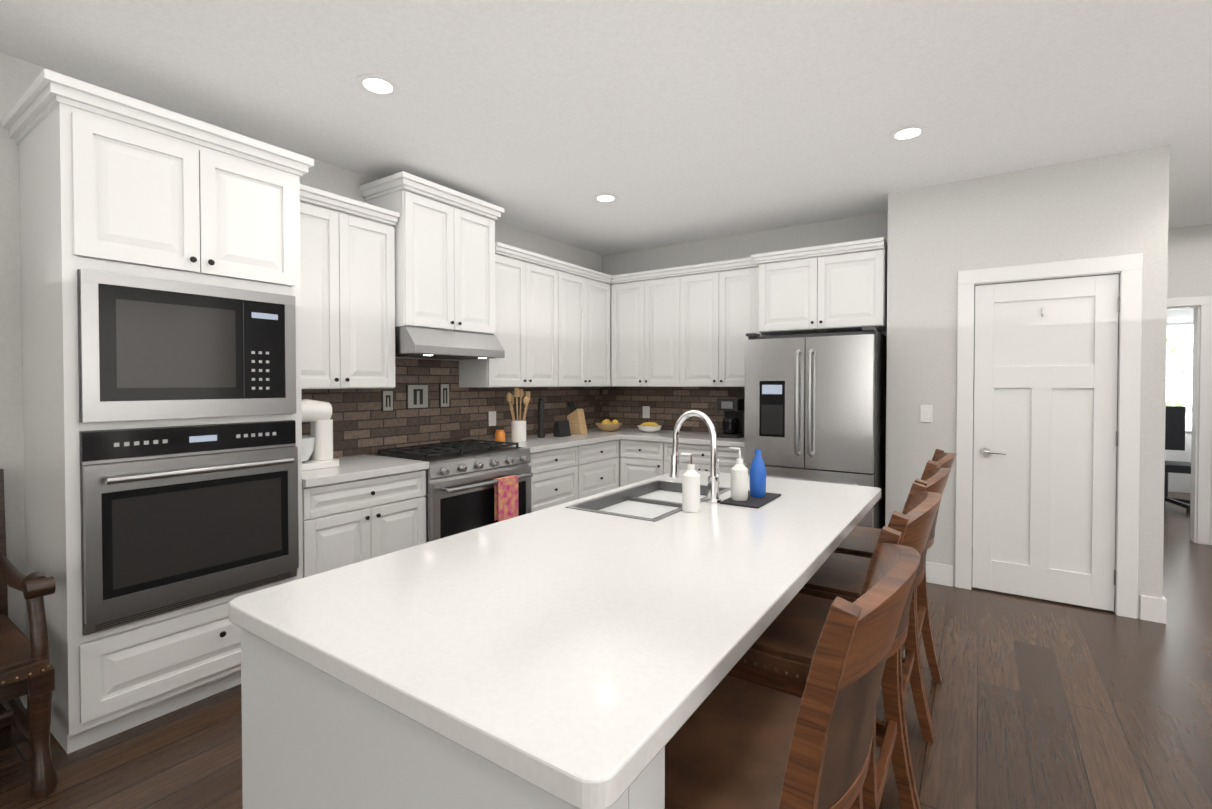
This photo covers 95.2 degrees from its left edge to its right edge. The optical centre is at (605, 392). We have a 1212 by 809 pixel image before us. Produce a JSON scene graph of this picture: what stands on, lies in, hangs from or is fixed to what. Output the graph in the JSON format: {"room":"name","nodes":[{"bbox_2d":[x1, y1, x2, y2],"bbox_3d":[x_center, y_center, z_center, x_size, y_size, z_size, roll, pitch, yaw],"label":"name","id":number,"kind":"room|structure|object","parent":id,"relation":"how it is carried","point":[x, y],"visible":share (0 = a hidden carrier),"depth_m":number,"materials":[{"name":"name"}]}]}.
{"room":"kitchen","nodes":[
{"label":"kitchen","id":0,"kind":"room"},
{"bbox_2d":[0,52,603,636],"bbox_3d":[-2.388,-0.031,2.550,0.120,2.740,8.440,1,1,34],"label":"wall","id":1,"kind":"structure","parent":0,"point":[17,75],"depth_m":2.32,"materials":[{"name":"paint"}]},
{"bbox_2d":[20,695,26,708],"bbox_3d":[-3.535,1.297,0.753,0.014,0.140,3.845,1,1,34],"label":"baseboard","id":2,"kind":"structure","parent":1,"relation":"attached to","point":[23,698],"depth_m":2.34,"materials":[{"name":"white"}]},
{"bbox_2d":[300,187,351,388],"bbox_3d":[-1.735,-0.546,3.105,0.328,1.053,0.421,1,1,34],"label":"upper cabinet","id":3,"kind":"object","parent":1,"relation":"attached to","point":[325,221],"depth_m":3.08,"materials":[{"name":"white wood"}]},
{"bbox_2d":[352,203,395,388],"bbox_3d":[-1.563,-0.550,3.360,0.328,1.053,0.421,1,1,34],"label":"upper cabinet","id":4,"kind":"object","parent":1,"relation":"attached to","point":[373,232],"depth_m":3.32,"materials":[{"name":"white wood"}]},
{"bbox_2d":[364,179,463,331],"bbox_3d":[-1.282,-0.860,3.699,0.408,0.893,0.440,1,1,34],"label":"upper cabinet","id":5,"kind":"object","parent":1,"relation":"attached to","point":[401,249],"depth_m":3.54,"materials":[{"name":"white wood"}]},
{"bbox_2d":[301,358,600,457],"bbox_3d":[-1.011,0.282,4.473,0.010,1.055,3.476,1,1,34],"label":"backsplash","id":6,"kind":"structure","parent":1,"relation":"attached to","point":[363,423],"depth_m":4.07,"materials":[{"name":"brick"}]},
{"bbox_2d":[381,383,449,411],"bbox_3d":[-1.346,0.033,3.953,0.014,0.190,0.570,1,1,34],"label":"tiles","id":7,"kind":"structure","parent":6,"relation":"attached to","point":[417,396],"depth_m":3.94,"materials":[{"name":"black tile"}]},
{"bbox_2d":[489,411,495,425],"bbox_3d":[-0.937,0.218,4.567,0.006,0.120,0.080,1,1,34],"label":"outlet","id":8,"kind":"object","parent":6,"relation":"attached to","point":[492,415],"depth_m":4.56,"materials":[{"name":"white plastic"}]},
{"bbox_2d":[464,199,499,338],"bbox_3d":[-1.099,-0.864,3.970,0.408,0.893,0.441,1,1,34],"label":"upper cabinet","id":9,"kind":"object","parent":1,"relation":"attached to","point":[481,251],"depth_m":3.92,"materials":[{"name":"white wood"}]},
{"bbox_2d":[395,326,504,359],"bbox_3d":[-1.152,-0.326,3.817,0.497,0.176,0.765,1,1,34],"label":"range hood","id":10,"kind":"object","parent":9,"relation":"attached to","point":[415,342],"visible":0.9,"depth_m":3.61,"materials":[{"name":"silver metal"}]},
{"bbox_2d":[459,247,531,387],"bbox_3d":[-0.875,-0.565,4.377,0.328,1.053,0.465,1,1,34],"label":"upper cabinet","id":11,"kind":"object","parent":1,"relation":"attached to","point":[514,370],"depth_m":4.30,"materials":[{"name":"white wood"}]},
{"bbox_2d":[532,255,563,386],"bbox_3d":[-0.662,-0.570,4.693,0.328,1.053,0.525,1,1,34],"label":"upper cabinet","id":12,"kind":"object","parent":1,"relation":"attached to","point":[547,276],"depth_m":4.66,"materials":[{"name":"white wood"}]},
{"bbox_2d":[564,263,583,386],"bbox_3d":[-0.434,-0.575,5.029,0.328,1.053,0.524,1,1,34],"label":"upper cabinet","id":13,"kind":"object","parent":1,"relation":"attached to","point":[573,277],"depth_m":4.96,"materials":[{"name":"white wood"}]},
{"bbox_2d":[584,267,611,386],"bbox_3d":[-0.191,-0.580,5.334,0.389,1.053,0.481,1,1,34],"label":"upper cabinet","id":14,"kind":"object","parent":1,"relation":"attached to","point":[597,287],"depth_m":5.26,"materials":[{"name":"white wood"}]},
{"bbox_2d":[0,491,1211,808],"bbox_3d":[2.048,1.389,2.590,7.450,0.100,13.440,1,1,34],"label":"floor","id":15,"kind":"structure","parent":0,"point":[1036,703],"depth_m":2.22,"materials":[{"name":"brown wood"}]},
{"bbox_2d":[0,469,57,799],"bbox_3d":[-2.363,0.833,1.785,0.781,1.044,0.708,1,1,34],"label":"armchair","id":16,"kind":"object","parent":15,"relation":"on","point":[27,668],"visible":1,"depth_m":1.86,"materials":[{"name":"brown wood"}]},
{"bbox_2d":[3,68,313,753],"bbox_3d":[-1.924,0.108,2.479,0.725,2.465,0.932,1,1,34],"label":"tall cabinet","id":17,"kind":"object","parent":15,"relation":"on","point":[161,321],"visible":0.96,"depth_m":2.20,"materials":[{"name":"white wood"}]},
{"bbox_2d":[302,468,428,577],"bbox_3d":[-1.529,0.892,3.173,0.618,0.876,0.727,1,1,34],"label":"base cabinet","id":18,"kind":"object","parent":15,"relation":"on","point":[358,508],"depth_m":2.95,"materials":[{"name":"white wood"}]},
{"bbox_2d":[302,454,428,487],"bbox_3d":[-1.517,0.434,3.158,0.646,0.040,0.727,1,1,34],"label":"countertop","id":19,"kind":"structure","parent":18,"relation":"on","point":[364,467],"depth_m":3.03,"materials":[{"name":"white stone"}]},
{"bbox_2d":[301,399,338,470],"bbox_3d":[-1.664,0.226,3.035,0.222,0.378,0.331,1,1,34],"label":"stand mixer","id":20,"kind":"object","parent":19,"relation":"on","point":[317,445],"visible":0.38,"depth_m":3.07,"materials":[{"name":"white plastic"}]},
{"bbox_2d":[372,439,532,542],"bbox_3d":[-1.016,0.847,3.799,0.709,0.947,0.878,1,1,34],"label":"range","id":21,"kind":"object","parent":15,"relation":"on","point":[471,484],"visible":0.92,"depth_m":3.59,"materials":[{"name":"silver metal"}]},
{"bbox_2d":[528,452,577,511],"bbox_3d":[-0.655,0.872,4.465,0.618,0.876,0.623,1,1,34],"label":"base cabinet","id":22,"kind":"object","parent":15,"relation":"on","point":[554,480],"depth_m":4.28,"materials":[{"name":"white wood"}]},
{"bbox_2d":[488,428,743,467],"bbox_3d":[0.195,0.412,4.632,1.830,0.040,1.864,1,1,34],"label":"countertop","id":23,"kind":"structure","parent":22,"relation":"on","point":[631,446],"depth_m":4.77,"materials":[{"name":"white stone"}]},
{"bbox_2d":[495,430,504,441],"bbox_3d":[-0.826,0.346,4.312,0.080,0.100,0.078,1,1,34],"label":"jar","id":24,"kind":"object","parent":23,"relation":"on","point":[500,435],"visible":0.79,"depth_m":4.28,"materials":[{"name":"orange"}]},
{"bbox_2d":[506,388,529,441],"bbox_3d":[-0.697,0.179,4.427,0.199,0.430,0.181,1,1,34],"label":"utensil crock","id":25,"kind":"object","parent":23,"relation":"on","point":[518,430],"visible":1,"depth_m":4.38,"materials":[{"name":"white ceramic"}]},
{"bbox_2d":[537,398,544,437],"bbox_3d":[-0.557,0.217,4.744,0.064,0.345,0.062,1,1,34],"label":"pepper mill","id":26,"kind":"object","parent":23,"relation":"on","point":[541,434],"visible":1,"depth_m":4.72,"materials":[{"name":"black"}]},
{"bbox_2d":[553,420,570,436],"bbox_3d":[-0.385,0.318,4.858,0.079,0.139,0.150,1,1,34],"label":"smart display","id":27,"kind":"object","parent":23,"relation":"on","point":[561,428],"visible":0.98,"depth_m":4.82,"materials":[{"name":"black plastic"}]},
{"bbox_2d":[567,402,586,433],"bbox_3d":[-0.271,0.236,5.130,0.176,0.294,0.100,1,1,34],"label":"knife block","id":28,"kind":"object","parent":23,"relation":"on","point":[576,419],"visible":0.98,"depth_m":5.09,"materials":[{"name":"brown wood"}]},
{"bbox_2d":[595,419,621,430],"bbox_3d":[0.027,0.323,5.413,0.270,0.113,0.270,1,1,34],"label":"fruit bowl","id":29,"kind":"object","parent":23,"relation":"on","point":[607,425],"visible":1,"depth_m":5.34,"materials":[{"name":"brown wood"}]},
{"bbox_2d":[637,422,661,431],"bbox_3d":[0.417,0.335,5.294,0.240,0.092,0.240,1,1,34],"label":"bowl","id":30,"kind":"object","parent":23,"relation":"on","point":[649,427],"visible":1,"depth_m":5.23,"materials":[{"name":"white ceramic"}]},
{"bbox_2d":[717,398,744,437],"bbox_3d":[1.104,0.223,4.827,0.200,0.330,0.262,1,1,34],"label":"coffee maker","id":31,"kind":"object","parent":23,"relation":"on","point":[733,409],"visible":0.83,"depth_m":4.74,"materials":[{"name":"black plastic"}]},
{"bbox_2d":[241,505,873,808],"bbox_3d":[0.194,0.912,1.833,0.949,0.875,2.174,1,1,34],"label":"kitchen island","id":32,"kind":"object","parent":15,"relation":"on","point":[309,742],"depth_m":0.97,"materials":[{"name":"white paint"}]},
{"bbox_2d":[229,469,880,808],"bbox_3d":[0.206,0.455,1.823,0.980,0.040,2.210,1,1,34],"label":"island countertop","id":33,"kind":"structure","parent":32,"relation":"on","point":[561,649],"depth_m":1.08,"materials":[{"name":"white stone"}]},
{"bbox_2d":[569,477,728,520],"bbox_3d":[0.204,0.532,2.254,0.353,0.213,0.677,1,1,34],"label":"sink","id":34,"kind":"object","parent":33,"relation":"in","point":[651,500],"depth_m":2.31,"materials":[{"name":"silver metal"}]},
{"bbox_2d":[681,452,699,512],"bbox_3d":[0.306,0.327,2.013,0.072,0.209,0.062,1,1,34],"label":"soap dispenser","id":35,"kind":"object","parent":33,"relation":"on","point":[690,489],"visible":0.98,"depth_m":1.99,"materials":[{"name":"white plastic"}]},
{"bbox_2d":[669,410,720,502],"bbox_3d":[0.368,0.250,2.221,0.210,0.358,0.115,1,1,34],"label":"faucet","id":36,"kind":"object","parent":33,"relation":"on","point":[713,486],"visible":1,"depth_m":2.16,"materials":[{"name":"silver metal"}]},
{"bbox_2d":[720,490,780,508],"bbox_3d":[0.582,0.425,2.208,0.150,0.006,0.290,1,1,34],"label":"drying mat","id":37,"kind":"object","parent":33,"relation":"on","point":[753,502],"visible":0.64,"depth_m":2.14,"materials":[{"name":"black rubber"}]},
{"bbox_2d":[730,447,754,500],"bbox_3d":[0.526,0.320,2.178,0.066,0.204,0.066,0,1,-11],"label":"soap bottle","id":38,"kind":"object","parent":37,"relation":"on","point":[739,478],"depth_m":2.16,"materials":[{"name":"white plastic"}]},
{"bbox_2d":[755,449,766,497],"bbox_3d":[0.615,0.326,2.239,0.068,0.190,0.066,1,1,34],"label":"soap bottle","id":39,"kind":"object","parent":37,"relation":"on","point":[760,470],"depth_m":2.21,"materials":[{"name":"blue plastic"}]},
{"bbox_2d":[578,460,625,498],"bbox_3d":[-0.277,0.865,4.970,0.679,0.876,0.637,1,1,34],"label":"base cabinet","id":40,"kind":"object","parent":15,"relation":"on","point":[594,476],"depth_m":4.80,"materials":[{"name":"white wood"}]},
{"bbox_2d":[626,464,669,484],"bbox_3d":[0.509,0.861,5.179,0.507,0.876,0.618,1,1,34],"label":"base cabinet","id":41,"kind":"object","parent":15,"relation":"on","point":[635,473],"depth_m":4.93,"materials":[{"name":"white wood"}]},
{"bbox_2d":[679,448,746,472],"bbox_3d":[0.962,0.866,4.873,0.821,0.876,0.618,1,1,34],"label":"base cabinet","id":42,"kind":"object","parent":15,"relation":"on","point":[728,461],"depth_m":4.50,"materials":[{"name":"white wood"}]},
{"bbox_2d":[665,526,920,808],"bbox_3d":[0.277,0.821,1.080,0.578,1.089,0.522,1,1,34],"label":"stool","id":43,"kind":"object","parent":15,"relation":"on","point":[734,743],"visible":0.62,"depth_m":0.90,"materials":[{"name":"brown wood"}]},
{"bbox_2d":[744,327,886,528],"bbox_3d":[1.623,0.430,4.285,0.906,1.765,0.792,1,1,34],"label":"fridge","id":44,"kind":"object","parent":15,"relation":"on","point":[815,407],"visible":0.58,"depth_m":3.98,"materials":[{"name":"grey metal"}]},
{"bbox_2d":[727,482,941,808],"bbox_3d":[0.630,0.813,1.602,0.578,1.089,0.522,1,1,34],"label":"stool","id":45,"kind":"object","parent":15,"relation":"on","point":[778,655],"visible":0.46,"depth_m":1.50,"materials":[{"name":"brown wood"}]},
{"bbox_2d":[798,461,950,808],"bbox_3d":[0.932,0.806,2.049,0.578,1.089,0.522,1,1,34],"label":"stool","id":46,"kind":"object","parent":15,"relation":"on","point":[840,575],"visible":0.19,"depth_m":2.00,"materials":[{"name":"brown wood"}]},
{"bbox_2d":[834,448,955,735],"bbox_3d":[1.221,0.800,2.476,0.578,1.089,0.522,1,1,34],"label":"stool","id":47,"kind":"object","parent":15,"relation":"on","point":[860,541],"visible":0.21,"depth_m":2.50,"materials":[{"name":"brown wood"}]},
{"bbox_2d":[1164,406,1190,513],"bbox_3d":[6.244,0.724,6.165,0.615,1.120,0.620,1,1,34],"label":"office chair","id":48,"kind":"object","parent":15,"relation":"on","point":[1175,416],"visible":0.27,"depth_m":6.27,"materials":[{"name":"black"}]},
{"bbox_2d":[0,0,1211,255],"bbox_3d":[2.048,-1.451,2.546,7.450,0.100,13.440,1,1,34],"label":"ceiling","id":49,"kind":"structure","parent":0,"point":[668,122],"depth_m":2.57,"materials":[{"name":"paint"}]},
{"bbox_2d":[355,74,399,96],"bbox_3d":[-1.040,-1.398,2.522,0.189,0.004,0.189,0,1,-5],"label":"recessed light","id":50,"kind":"object","parent":49,"relation":"in","point":[377,85],"depth_m":2.52,"materials":[{"name":"white"}]},
{"bbox_2d":[593,194,617,202],"bbox_3d":[-0.004,-1.422,4.055,0.189,0.004,0.189,0,1,-5],"label":"recessed light","id":51,"kind":"object","parent":49,"relation":"in","point":[603,198],"depth_m":4.05,"materials":[{"name":"white plastic"}]},
{"bbox_2d":[888,125,927,140],"bbox_3d":[1.639,-1.406,3.004,0.189,0.004,0.189,0,1,28],"label":"recessed light","id":52,"kind":"object","parent":49,"relation":"in","point":[906,133],"depth_m":3.00,"materials":[{"name":"white plastic"}]},
{"bbox_2d":[604,212,883,432],"bbox_3d":[1.207,-0.071,5.134,2.880,2.740,0.130,1,1,34],"label":"wall","id":53,"kind":"structure","parent":0,"point":[867,226],"depth_m":5.00,"materials":[{"name":"paint"}]},
{"bbox_2d":[612,271,651,386],"bbox_3d":[0.296,-0.582,5.439,0.450,1.053,0.390,1,1,34],"label":"upper cabinet","id":54,"kind":"object","parent":53,"relation":"attached to","point":[629,292],"depth_m":5.32,"materials":[{"name":"white wood"}]},
{"bbox_2d":[648,267,687,386],"bbox_3d":[0.608,-0.579,5.265,0.489,1.053,0.328,1,1,34],"label":"upper cabinet","id":55,"kind":"object","parent":53,"relation":"attached to","point":[667,290],"depth_m":5.09,"materials":[{"name":"white wood"}]},
{"bbox_2d":[601,387,744,432],"bbox_3d":[0.726,0.163,5.390,1.799,0.433,0.011,1,1,34],"label":"backsplash","id":56,"kind":"structure","parent":53,"relation":"attached to","point":[624,405],"depth_m":5.47,"materials":[{"name":"brick"}]},
{"bbox_2d":[643,406,649,417],"bbox_3d":[0.406,0.202,5.597,0.080,0.120,0.005,1,1,34],"label":"outlet","id":57,"kind":"object","parent":56,"relation":"attached to","point":[646,409],"depth_m":5.59,"materials":[{"name":"white plastic"}]},
{"bbox_2d":[688,263,727,386],"bbox_3d":[0.918,-0.576,5.055,0.489,1.053,0.328,1,1,34],"label":"upper cabinet","id":58,"kind":"object","parent":53,"relation":"attached to","point":[707,286],"depth_m":4.88,"materials":[{"name":"white wood"}]},
{"bbox_2d":[724,259,771,386],"bbox_3d":[1.206,-0.573,4.861,0.434,1.053,0.328,1,1,34],"label":"upper cabinet","id":59,"kind":"object","parent":53,"relation":"attached to","point":[740,320],"depth_m":4.72,"materials":[{"name":"white wood"}]},
{"bbox_2d":[756,247,835,335],"bbox_3d":[1.579,-0.793,4.551,0.520,0.603,0.418,1,1,34],"label":"upper cabinet","id":60,"kind":"object","parent":53,"relation":"attached to","point":[792,286],"depth_m":4.38,"materials":[{"name":"white wood"}]},
{"bbox_2d":[828,239,887,332],"bbox_3d":[1.915,-0.790,4.324,0.521,0.603,0.418,1,1,34],"label":"upper cabinet","id":61,"kind":"object","parent":53,"relation":"attached to","point":[857,272],"depth_m":4.11,"materials":[{"name":"white wood"}]},
{"bbox_2d":[884,150,1135,585],"bbox_3d":[2.598,-0.048,3.657,1.320,2.740,0.120,1,1,34],"label":"wall","id":62,"kind":"structure","parent":0,"point":[938,238],"depth_m":3.76,"materials":[{"name":"paint"}]},
{"bbox_2d":[920,405,931,422],"bbox_3d":[2.222,0.149,3.836,0.072,0.120,0.008,1,1,34],"label":"switch plate","id":63,"kind":"object","parent":62,"relation":"attached to","point":[925,413],"visible":1,"depth_m":3.83,"materials":[{"name":"white plastic"}]},
{"bbox_2d":[926,562,952,586],"bbox_3d":[2.179,1.249,3.878,0.429,0.140,0.013,1,1,34],"label":"baseboard","id":64,"kind":"structure","parent":62,"relation":"attached to","point":[936,573],"depth_m":3.80,"materials":[{"name":"white wood"}]},
{"bbox_2d":[972,274,1119,610],"bbox_3d":[2.749,0.304,3.488,0.716,2.018,0.092,1,1,34],"label":"pantry door","id":65,"kind":"structure","parent":62,"relation":"in","point":[1045,426],"depth_m":3.48,"materials":[{"name":"white wood"}]},
{"bbox_2d":[955,253,1142,618],"bbox_3d":[2.775,0.257,3.530,0.904,2.134,0.138,1,1,34],"label":"door frame","id":66,"kind":"structure","parent":62,"relation":"attached to","point":[1128,269],"depth_m":3.29,"materials":[{"name":"white wood"}]},
{"bbox_2d":[1136,145,1175,618],"bbox_3d":[3.821,-0.056,4.181,0.120,2.740,2.360,1,1,34],"label":"wall","id":67,"kind":"structure","parent":0,"point":[1154,239],"depth_m":3.20,"materials":[{"name":"paint"}]},
{"bbox_2d":[1140,595,1166,623],"bbox_3d":[3.879,1.244,4.165,0.013,0.140,2.393,1,1,34],"label":"baseboard","id":68,"kind":"structure","parent":67,"relation":"attached to","point":[1153,609],"depth_m":3.19,"materials":[{"name":"white"}]},
{"bbox_2d":[1172,224,1211,528],"bbox_3d":[5.757,-0.059,4.393,3.090,2.740,0.120,1,1,34],"label":"wall","id":69,"kind":"structure","parent":0,"point":[1192,254],"depth_m":4.79,"materials":[{"name":"paint"}]},
{"bbox_2d":[1166,324,1192,430],"bbox_3d":[7.065,-0.181,7.120,1.440,1.340,0.030,1,1,34],"label":"window","id":70,"kind":"structure","parent":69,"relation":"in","point":[1179,362],"depth_m":6.99,"materials":[{"name":"white"}]},
{"bbox_2d":[1167,296,1211,544],"bbox_3d":[4.887,0.239,4.975,0.750,2.125,0.138,1,1,34],"label":"door frame","id":71,"kind":"structure","parent":69,"relation":"attached to","point":[1202,319],"depth_m":4.75,"materials":[{"name":"white wood"}]},
{"bbox_2d":[1210,528,1211,544],"bbox_3d":[6.072,1.245,4.119,2.181,0.140,0.013,1,1,34],"label":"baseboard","id":72,"kind":"structure","parent":69,"relation":"attached to","point":[1210,528],"depth_m":4.72,"materials":[{"name":"white"}]}
]}

